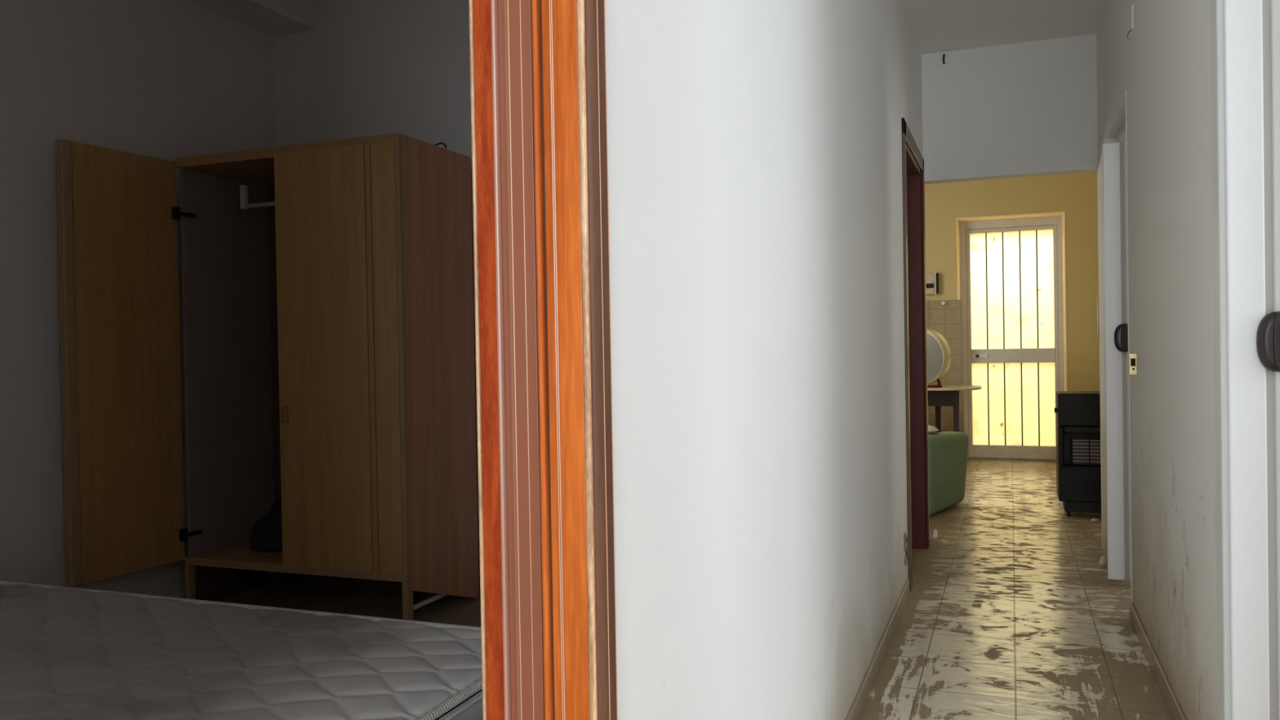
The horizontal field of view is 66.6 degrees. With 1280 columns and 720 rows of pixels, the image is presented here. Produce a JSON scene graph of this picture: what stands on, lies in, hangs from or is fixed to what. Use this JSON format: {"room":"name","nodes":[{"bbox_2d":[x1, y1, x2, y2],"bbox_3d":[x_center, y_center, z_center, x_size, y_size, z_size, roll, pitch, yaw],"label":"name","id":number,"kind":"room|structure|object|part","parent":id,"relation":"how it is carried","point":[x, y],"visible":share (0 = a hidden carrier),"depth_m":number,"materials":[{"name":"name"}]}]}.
{"room":"home hallway","nodes":[
{"label":"home hallway","id":0,"kind":"room"},
{"bbox_2d":[0,0,275,598],"bbox_3d":[-2.853,-0.363,3.031,0.120,3.060,4.850,-1,1,21],"label":"wall","id":1,"kind":"structure","parent":0,"point":[169,80],"depth_m":4.04,"materials":[{"name":"paint"}]},
{"bbox_2d":[184,0,316,36],"bbox_3d":[-2.673,-1.796,2.986,0.285,0.200,4.700,-1,1,21],"label":"ceiling","id":2,"kind":"structure","parent":1,"relation":"attached to","point":[273,18],"depth_m":4.94,"materials":[{"name":"paint"}]},
{"bbox_2d":[273,0,479,583],"bbox_3d":[-0.488,-0.424,4.758,3.075,3.060,0.120,-1,1,21],"label":"wall","id":3,"kind":"structure","parent":0,"point":[368,68],"depth_m":5.00,"materials":[{"name":"paint"}]},
{"bbox_2d":[213,459,1173,719],"bbox_3d":[0.838,1.153,3.848,6.400,0.120,12.950,-1,1,21],"label":"floor","id":4,"kind":"structure","parent":0,"point":[1011,612],"depth_m":4.20,"materials":[{"name":"tile"}]},
{"bbox_2d":[56,133,479,620],"bbox_3d":[-1.555,0.103,4.245,1.260,2.055,1.114,-1,1,21],"label":"wardrobe","id":5,"kind":"object","parent":4,"relation":"on","point":[327,290],"visible":0.92,"depth_m":4.20,"materials":[{"name":"brown wood"}]},
{"bbox_3d":[-2.312,0.014,3.959,0.020,1.808,0.044,-1,1,24],"label":"edge moulding","id":6,"kind":"part","parent":5,"relation":"part of","materials":[{"name":"brown wood"}]},
{"bbox_3d":[-2.199,0.009,4.207,0.020,1.808,0.498,-1,1,24],"label":"open door","id":7,"kind":"part","parent":5,"relation":"part of","materials":[{"name":"brown wood"}]},
{"bbox_3d":[-2.058,1.035,4.463,0.026,0.204,0.035,-1,1,21],"label":"leg","id":8,"kind":"part","parent":5,"relation":"part of","materials":[{"name":"brown wood"}]},
{"bbox_3d":[-1.977,0.003,4.706,0.018,1.850,0.550,-1,1,21],"label":"panel","id":9,"kind":"part","parent":5,"relation":"part of","materials":[{"name":"brown wood"}]},
{"bbox_3d":[-1.965,1.031,4.706,0.012,0.204,0.475,-1,1,21],"label":"board","id":10,"kind":"part","parent":5,"relation":"part of","materials":[{"name":"brown wood"}]},
{"bbox_3d":[-1.661,-0.736,4.567,0.465,0.022,0.022,-1,1,21],"label":"hanging rail","id":11,"kind":"part","parent":5,"relation":"part of","materials":[{"name":"white plastic"}]},
{"bbox_2d":[248,493,282,550],"bbox_3d":[-1.669,0.760,4.619,0.418,0.253,0.303,-1,1,21],"label":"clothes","id":12,"kind":"object","parent":5,"relation":"on","point":[267,532],"visible":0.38,"depth_m":4.52,"materials":[{"name":"fabric"}]},
{"bbox_3d":[-1.331,-0.004,4.750,1.158,1.770,0.005,-1,1,21],"label":"panel","id":13,"kind":"part","parent":5,"relation":"part of","materials":[{"name":"brown wood"}]},
{"bbox_3d":[-1.455,-0.907,4.480,1.176,0.045,0.570,-1,1,21],"label":"panel","id":14,"kind":"part","parent":5,"relation":"part of","materials":[{"name":"brown wood"}]},
{"bbox_3d":[-1.536,0.235,4.221,0.030,0.060,0.006,-1,1,21],"label":"finger pull","id":15,"kind":"part","parent":5,"relation":"part of","materials":[{"name":"brown wood"}]},
{"bbox_3d":[-1.423,0.903,4.500,1.176,0.035,0.570,-1,1,21],"label":"panel","id":16,"kind":"part","parent":5,"relation":"part of","materials":[{"name":"brown wood"}]},
{"bbox_3d":[-1.349,-0.001,4.160,0.465,1.792,0.020,-1,1,21],"label":"door","id":17,"kind":"part","parent":5,"relation":"part of","materials":[{"name":"brown wood"}]},
{"bbox_3d":[-1.116,-0.004,4.071,0.025,1.792,0.020,-1,1,21],"label":"door moulding","id":18,"kind":"part","parent":5,"relation":"part of","materials":[{"name":"brown wood"}]},
{"bbox_3d":[-1.319,1.019,4.758,1.145,0.204,0.012,-1,1,21],"label":"board","id":19,"kind":"part","parent":5,"relation":"part of","materials":[{"name":"brown wood"}]},
{"bbox_3d":[-0.963,1.020,4.046,0.030,0.204,0.035,-1,1,21],"label":"leg","id":20,"kind":"part","parent":5,"relation":"part of","materials":[{"name":"brown wood"}]},
{"bbox_2d":[434,142,446,148],"bbox_3d":[-0.882,-0.951,4.325,0.020,0.029,0.096,-1,1,24],"label":"wire hook","id":21,"kind":"object","parent":5,"relation":"on","point":[440,143],"visible":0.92,"depth_m":4.32,"materials":[{"name":"metal"}]},
{"bbox_3d":[-0.875,0.090,4.288,0.018,2.055,0.550,-1,1,21],"label":"panel","id":22,"kind":"part","parent":5,"relation":"part of","materials":[{"name":"brown wood"}]},
{"bbox_2d":[933,528,937,537],"bbox_3d":[1.754,1.031,5.793,0.028,0.051,0.032,-1,1,21],"label":"flake","id":23,"kind":"object","parent":4,"relation":"on","point":[935,535],"visible":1,"depth_m":5.78,"materials":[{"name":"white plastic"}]},
{"bbox_2d":[928,431,968,515],"bbox_3d":[1.725,0.607,6.928,0.950,0.871,0.898,-1,1,37],"label":"sofa","id":24,"kind":"object","parent":4,"relation":"on","point":[948,451],"visible":0.23,"depth_m":6.65,"materials":[{"name":"fabric"}]},
{"bbox_2d":[928,425,938,431],"bbox_3d":[1.974,0.468,6.758,0.197,0.038,0.296,-1,1,21],"label":"cloth","id":25,"kind":"object","parent":24,"relation":"on","point":[931,428],"visible":0.28,"depth_m":6.66,"materials":[{"name":"beige fabric"}]},
{"bbox_2d":[927,385,982,432],"bbox_3d":[2.503,0.626,8.946,1.200,0.762,0.760,-1,1,21],"label":"kitchen table","id":26,"kind":"object","parent":4,"relation":"on","point":[947,395],"visible":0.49,"depth_m":8.60,"materials":[{"name":"brown wood"}]},
{"bbox_3d":[2.781,0.630,9.086,0.056,0.742,0.056,-1,1,21],"label":"leg","id":27,"kind":"part","parent":26,"relation":"part of","materials":[{"name":"brown wood"}]},
{"bbox_2d":[926,328,951,387],"bbox_3d":[2.517,-0.044,8.758,0.248,0.583,0.500,-2,1,-44],"label":"round mirror","id":28,"kind":"object","parent":26,"relation":"on","point":[939,352],"visible":0.29,"depth_m":8.63,"materials":[{"name":"metal"}]},
{"bbox_3d":[2.787,0.635,8.582,0.056,0.742,0.056,-1,1,21],"label":"leg","id":29,"kind":"part","parent":26,"relation":"part of","materials":[{"name":"brown wood"}]},
{"bbox_2d":[1053,391,1101,516],"bbox_3d":[2.986,0.620,6.473,0.438,0.812,0.340,-1,1,21],"label":"heater","id":30,"kind":"object","parent":4,"relation":"on","point":[1077,413],"visible":0.54,"depth_m":6.36,"materials":[{"name":"black metal"}]},
{"bbox_3d":[2.900,0.603,6.416,0.098,0.160,0.024,-1,1,21],"label":"ceramic plate","id":31,"kind":"part","parent":30,"relation":"part of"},
{"bbox_2d":[1062,426,1100,434],"bbox_3d":[2.952,0.456,6.360,0.358,0.055,0.090,-1,1,21],"label":"hood","id":32,"kind":"object","parent":30,"relation":"attached to","point":[1066,429],"depth_m":6.34,"materials":[{"name":"black metal"}]},
{"bbox_3d":[2.997,0.602,6.379,0.098,0.160,0.024,-1,1,21],"label":"ceramic plate","id":33,"kind":"part","parent":30,"relation":"part of","materials":[{"name":"grey ceramic"}]},
{"bbox_2d":[1098,555,1106,565],"bbox_3d":[2.373,1.029,5.001,0.034,0.051,0.040,-1,1,21],"label":"flake","id":34,"kind":"object","parent":4,"relation":"on","point":[1102,562],"visible":1,"depth_m":4.99,"materials":[{"name":"white paint"}]},
{"bbox_3d":[-1.397,1.012,1.953,1.975,0.283,1.345,-1,1,21],"label":"bed base","id":35,"kind":"object","parent":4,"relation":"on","visible":0},
{"bbox_2d":[0,580,482,719],"bbox_3d":[-1.395,0.755,1.954,2.045,0.226,1.415,-1,1,21],"label":"mattress","id":36,"kind":"object","parent":35,"relation":"on","point":[67,653],"visible":0.88,"depth_m":2.06,"materials":[{"name":"white fabric"}]},
{"bbox_3d":[-1.396,0.688,1.953,2.039,0.010,1.409,-1,1,21],"label":"edge cord","id":37,"kind":"part","parent":36,"relation":"part of","materials":[{"name":"white fabric"}]},
{"bbox_2d":[604,0,923,719],"bbox_3d":[0.077,-0.280,1.710,0.145,2.820,8.460,-1,1,21],"label":"wall","id":38,"kind":"structure","parent":0,"point":[754,147],"depth_m":1.89,"materials":[{"name":"white paint"}]},
{"bbox_2d":[468,0,617,719],"bbox_3d":[-0.291,-0.028,0.731,0.170,2.350,1.080,-1,1,21],"label":"door frame","id":39,"kind":"structure","parent":38,"relation":"in","point":[538,68],"depth_m":1.16,"materials":[{"name":"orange wood"}]},
{"bbox_3d":[-0.184,-0.010,1.224,0.004,2.300,0.083,-1,1,21],"label":"bedroom casing","id":40,"kind":"part","parent":39,"relation":"part of","materials":[{"name":"orange wood"}]},
{"bbox_3d":[-0.052,-0.037,1.137,0.009,2.350,0.010,-1,1,21],"label":"casing","id":41,"kind":"part","parent":39,"relation":"part of","materials":[{"name":"orange wood"}]},
{"bbox_3d":[-0.050,-0.037,1.145,0.012,2.350,0.006,-1,1,21],"label":"casing","id":42,"kind":"part","parent":39,"relation":"part of","materials":[{"name":"brown wood"}]},
{"bbox_3d":[-0.045,-0.037,1.159,0.012,2.350,0.024,-1,1,21],"label":"casing","id":43,"kind":"part","parent":39,"relation":"part of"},
{"bbox_2d":[845,579,909,719],"bbox_3d":[0.611,1.072,2.844,0.012,0.072,3.485,-1,1,21],"label":"baseboard","id":44,"kind":"structure","parent":38,"relation":"attached to","point":[856,709],"depth_m":3.41,"materials":[{"name":"tile"}]},
{"bbox_2d":[903,532,909,564],"bbox_3d":[1.210,0.854,4.429,0.013,0.155,0.129,-1,1,21],"label":"wall socket","id":45,"kind":"object","parent":38,"relation":"attached to","point":[905,535],"visible":1,"depth_m":4.42,"materials":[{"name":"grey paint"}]},
{"bbox_2d":[901,117,929,591],"bbox_3d":[1.362,-0.030,5.061,0.157,2.200,1.100,-1,1,21],"label":"door","id":46,"kind":"structure","parent":38,"relation":"in","point":[913,162],"depth_m":5.47,"materials":[{"name":"red wood"}]},
{"bbox_3d":[1.249,-0.022,4.559,0.012,2.200,0.080,-1,1,21],"label":"casing","id":47,"kind":"part","parent":46,"relation":"part of","materials":[{"name":"brown wood"}]},
{"bbox_3d":[1.411,-1.093,5.024,0.012,0.075,1.100,-1,1,21],"label":"head casing","id":48,"kind":"part","parent":46,"relation":"part of","materials":[{"name":"brown wood"}]},
{"bbox_3d":[1.612,-0.039,5.515,0.012,2.200,0.075,-1,1,21],"label":"casing","id":49,"kind":"part","parent":46,"relation":"part of","materials":[{"name":"red wood"}]},
{"bbox_2d":[904,0,1105,54],"bbox_3d":[1.479,-1.884,1.148,3.205,0.350,8.460,-1,1,21],"label":"ceiling","id":50,"kind":"structure","parent":0,"point":[939,25],"depth_m":5.07,"materials":[{"name":"paint"}]},
{"bbox_2d":[921,33,1102,549],"bbox_3d":[1.535,-0.450,5.737,6.400,3.020,0.110,-1,1,21],"label":"wall","id":51,"kind":"structure","parent":0,"point":[1028,108],"depth_m":5.46,"materials":[{"name":"white paint"}]},
{"bbox_2d":[942,53,945,63],"bbox_3d":[1.733,-1.717,5.561,0.015,0.062,0.035,-1,1,21],"label":"nail","id":52,"kind":"object","parent":51,"relation":"attached to","point":[944,55],"visible":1,"depth_m":5.55,"materials":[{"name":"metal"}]},
{"bbox_2d":[924,171,1099,391],"bbox_3d":[3.058,-0.521,9.742,6.400,3.020,0.300,-1,1,21],"label":"wall","id":53,"kind":"structure","parent":0,"point":[1075,194],"depth_m":9.22,"materials":[{"name":"yellow paint"}]},
{"bbox_2d":[925,271,938,294],"bbox_3d":[2.867,-0.752,9.610,0.142,0.220,0.074,-1,1,21],"label":"switch box","id":54,"kind":"object","parent":53,"relation":"attached to","point":[931,278],"visible":0.84,"depth_m":9.58,"materials":[{"name":"beige plastic"}]},
{"bbox_2d":[926,299,964,433],"bbox_3d":[2.218,0.212,9.908,2.033,1.580,0.012,-1,1,21],"label":"backsplash","id":55,"kind":"structure","parent":53,"relation":"attached to","point":[947,319],"depth_m":9.58,"materials":[{"name":"beige tile"}]},
{"bbox_2d":[955,211,1067,462],"bbox_3d":[3.610,-0.208,9.479,0.979,2.379,0.199,-1,1,21],"label":"door","id":56,"kind":"structure","parent":53,"relation":"in","point":[1011,268],"depth_m":9.51,"materials":[{"name":"paint"}]},
{"bbox_3d":[3.350,-0.040,9.600,0.143,0.040,0.008,-1,1,21],"label":"lock plate","id":57,"kind":"part","parent":56,"relation":"part of","materials":[{"name":"grey plastic"}]},
{"bbox_3d":[3.628,-0.681,9.519,0.760,1.145,0.004,-1,1,21],"label":"pane","id":58,"kind":"part","parent":56,"relation":"part of","materials":[{"name":"yellow glass"}]},
{"bbox_3d":[3.653,0.898,9.528,0.828,0.125,0.054,-1,1,21],"label":"kick rail","id":59,"kind":"part","parent":56,"relation":"part of","materials":[{"name":"white metal"}]},
{"bbox_3d":[3.637,-0.042,9.521,0.760,0.135,0.048,-1,1,21],"label":"rail","id":60,"kind":"part","parent":56,"relation":"part of","materials":[{"name":"white metal"}]},
{"bbox_3d":[3.648,0.431,9.531,0.760,0.810,0.004,-1,1,21],"label":"pane","id":61,"kind":"part","parent":56,"relation":"part of","materials":[{"name":"yellow glass"}]},
{"bbox_2d":[1096,294,1099,344],"bbox_3d":[4.277,-0.376,9.108,0.017,0.460,0.017,0,1,43],"label":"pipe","id":62,"kind":"object","parent":53,"relation":"attached to","point":[1097,295],"visible":0.92,"depth_m":9.10,"materials":[{"name":"beige metal"}]},
{"bbox_2d":[1096,0,1217,719],"bbox_3d":[1.061,-0.293,1.335,0.130,2.820,8.460,-1,1,21],"label":"wall","id":63,"kind":"structure","parent":0,"point":[1164,70],"depth_m":2.98,"materials":[{"name":"white paint"}]},
{"bbox_2d":[1102,89,1132,603],"bbox_3d":[2.220,-0.028,4.431,0.172,2.180,0.938,-1,1,21],"label":"door","id":64,"kind":"structure","parent":63,"relation":"in","point":[1115,216],"depth_m":4.56,"materials":[{"name":"white wood"}]},
{"bbox_3d":[2.220,0.008,4.570,0.072,2.045,0.020,-1,1,21],"label":"lead post","id":65,"kind":"part","parent":64,"relation":"part of","materials":[{"name":"white plastic"}]},
{"bbox_3d":[2.225,-1.081,4.415,0.045,0.045,0.890,-1,1,21],"label":"head rail","id":66,"kind":"part","parent":64,"relation":"part of","materials":[{"name":"white wood"}]},
{"bbox_3d":[2.256,-0.103,4.534,0.092,0.132,0.019,-1,1,21],"label":"handle","id":67,"kind":"part","parent":64,"relation":"part of","materials":[{"name":"brown plastic"}]},
{"bbox_3d":[2.286,0.007,4.546,0.035,2.045,0.018,-1,1,21],"label":"post rail","id":68,"kind":"part","parent":64,"relation":"part of","materials":[{"name":"grey plastic"}]},
{"bbox_2d":[1126,4,1133,40],"bbox_3d":[1.882,-1.289,3.737,0.046,0.142,0.021,-2,1,-39],"label":"wall hook","id":69,"kind":"object","parent":63,"relation":"attached to","point":[1132,6],"visible":1,"depth_m":3.73,"materials":[{"name":"white plastic"}]},
{"bbox_3d":[1.889,-1.312,3.742,0.008,0.095,0.030,-1,1,21],"label":"plate","id":70,"kind":"part","parent":69,"relation":"part of","materials":[{"name":"white plastic"}]},
{"bbox_2d":[1128,353,1137,374],"bbox_3d":[1.912,0.016,3.784,0.028,0.082,0.038,-1,1,21],"label":"strike plate","id":71,"kind":"object","parent":63,"relation":"attached to","point":[1132,357],"visible":1,"depth_m":3.77,"materials":[{"name":"gold metal"}]},
{"bbox_2d":[1129,603,1186,719],"bbox_3d":[1.696,1.050,3.156,0.012,0.072,1.830,-1,1,21],"label":"baseboard","id":72,"kind":"structure","parent":63,"relation":"attached to","point":[1175,708],"depth_m":3.27,"materials":[{"name":"tile"}]},
{"bbox_2d":[1209,0,1279,719],"bbox_3d":[1.220,-0.021,1.756,0.157,2.260,1.070,-1,1,21],"label":"door","id":73,"kind":"structure","parent":63,"relation":"in","point":[1245,34],"depth_m":2.14,"materials":[{"name":"white wood"}]},
{"bbox_3d":[1.318,-0.028,2.211,0.018,2.260,0.080,-1,1,21],"label":"casing","id":74,"kind":"part","parent":73,"relation":"part of","materials":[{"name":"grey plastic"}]},
{"bbox_3d":[1.338,0.030,2.151,0.072,2.085,0.020,-1,1,21],"label":"lead post","id":75,"kind":"part","parent":73,"relation":"part of","materials":[{"name":"white plastic"}]},
{"bbox_3d":[1.389,-0.040,2.109,0.092,0.132,0.019,-1,1,21],"label":"handle","id":76,"kind":"part","parent":73,"relation":"part of","materials":[{"name":"brown plastic"}]},
{"bbox_3d":[1.404,0.029,2.127,0.035,2.085,0.018,-1,1,21],"label":"post rail","id":77,"kind":"part","parent":73,"relation":"part of","materials":[{"name":"grey plastic"}]}
]}

